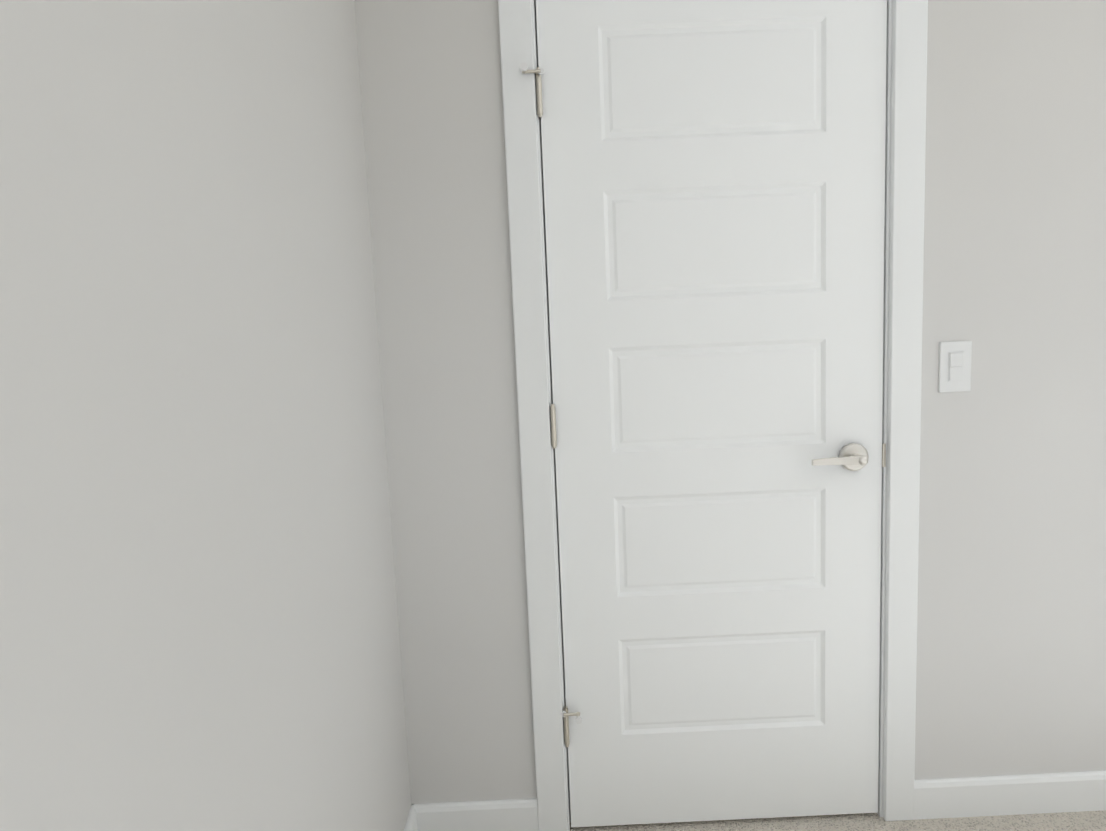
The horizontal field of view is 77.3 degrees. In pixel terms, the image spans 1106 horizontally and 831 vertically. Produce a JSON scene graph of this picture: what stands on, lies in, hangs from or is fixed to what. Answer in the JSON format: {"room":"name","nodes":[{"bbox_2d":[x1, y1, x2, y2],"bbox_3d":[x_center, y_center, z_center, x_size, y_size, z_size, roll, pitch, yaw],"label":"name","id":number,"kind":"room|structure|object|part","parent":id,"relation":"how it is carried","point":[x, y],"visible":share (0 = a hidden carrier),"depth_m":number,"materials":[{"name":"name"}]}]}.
{"room":"empty bedroom","nodes":[
{"label":"empty bedroom","id":0,"kind":"room"},
{"bbox_2d":[0,0,410,830],"bbox_3d":[-0.428,0.138,-0.900,0.120,2.440,5.020,-3,6,0],"label":"wall","id":1,"kind":"structure","parent":0,"point":[198,616],"depth_m":0.74,"materials":[{"name":"paint"}]},
{"bbox_2d":[404,805,417,830],"bbox_3d":[-0.312,1.291,-0.707,0.014,0.097,4.900,-3,6,0],"label":"baseboard","id":2,"kind":"structure","parent":1,"relation":"attached to","point":[411,824],"depth_m":1.68,"materials":[{"name":"white wood"}]},
{"bbox_2d":[355,0,1105,803],"bbox_3d":[1.697,-0.246,1.671,4.440,2.440,0.120,-3,6,0],"label":"wall","id":3,"kind":"structure","parent":0,"point":[1011,642],"depth_m":1.62,"materials":[{"name":"paint"}]},
{"bbox_2d":[411,798,537,830],"bbox_3d":[-0.194,1.010,1.721,0.313,0.097,0.014,-3,6,0],"label":"baseboard","id":4,"kind":"structure","parent":3,"relation":"attached to","point":[508,815],"depth_m":1.71,"materials":[{"name":"white wood"}]},
{"bbox_2d":[535,0,886,826],"bbox_3d":[0.385,0.011,1.611,0.782,2.032,0.097,-3,6,0],"label":"door","id":5,"kind":"structure","parent":3,"relation":"in","point":[714,188],"depth_m":1.62,"materials":[{"name":"white paint"}]},
{"bbox_2d":[522,69,579,715],"bbox_3d":[-0.001,-0.013,1.590,0.070,1.497,0.041,-3,6,0],"label":"hinge door stop","id":6,"kind":"object","parent":5,"relation":"attached to","point":[536,71],"visible":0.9,"depth_m":1.52,"materials":[{"name":"silver metal"}]},
{"bbox_2d":[520,62,581,723],"bbox_3d":[0.000,-0.012,1.583,0.076,1.506,0.038,-3,6,0],"label":"door stop bumpers","id":7,"kind":"object","parent":6,"relation":"attached to","point":[524,67],"visible":0.94,"depth_m":1.51,"materials":[{"name":"white"}]},
{"bbox_3d":[0.001,0.023,1.629,0.013,1.594,0.040,-3,6,0],"label":"door hinges","id":8,"kind":"part","parent":5,"relation":"part of","materials":[{"name":"silver metal"}]},
{"bbox_3d":[0.669,0.103,1.608,0.149,0.066,0.062,-3,6,0],"label":"handle","id":9,"kind":"part","parent":5,"relation":"part of","materials":[{"name":"silver metal"}]},
{"bbox_2d":[498,0,927,830],"bbox_3d":[0.387,-0.031,1.670,0.938,2.126,0.137,-3,6,0],"label":"door frame","id":10,"kind":"structure","parent":3,"relation":"attached to","point":[906,206],"depth_m":1.60,"materials":[{"name":"white wood"}]},
{"bbox_2d":[882,444,885,466],"bbox_3d":[0.784,0.094,1.638,0.008,0.056,0.002,-3,6,0],"label":"strike plate","id":11,"kind":"object","parent":10,"relation":"attached to","point":[883,455],"visible":1,"depth_m":1.64,"materials":[{"name":"silver metal"}]},
{"bbox_2d":[938,341,971,391],"bbox_3d":[0.938,-0.114,1.611,0.074,0.118,0.011,-3,6,0],"label":"rocker light switch","id":12,"kind":"object","parent":3,"relation":"attached to","point":[954,366],"visible":1,"depth_m":1.61,"materials":[{"name":"white plastic"}]},
{"bbox_2d":[914,771,1105,819],"bbox_3d":[2.373,0.897,1.742,2.949,0.097,0.014,-3,6,0],"label":"baseboard","id":13,"kind":"structure","parent":3,"relation":"attached to","point":[1009,795],"depth_m":1.73,"materials":[{"name":"white wood"}]},
{"bbox_2d":[569,810,1105,830],"bbox_3d":[1.780,1.269,-0.340,4.440,0.120,5.820,-3,6,0],"label":"floor","id":14,"kind":"structure","parent":0,"point":[1082,821],"depth_m":1.72,"materials":[{"name":"carpet"}]}
]}

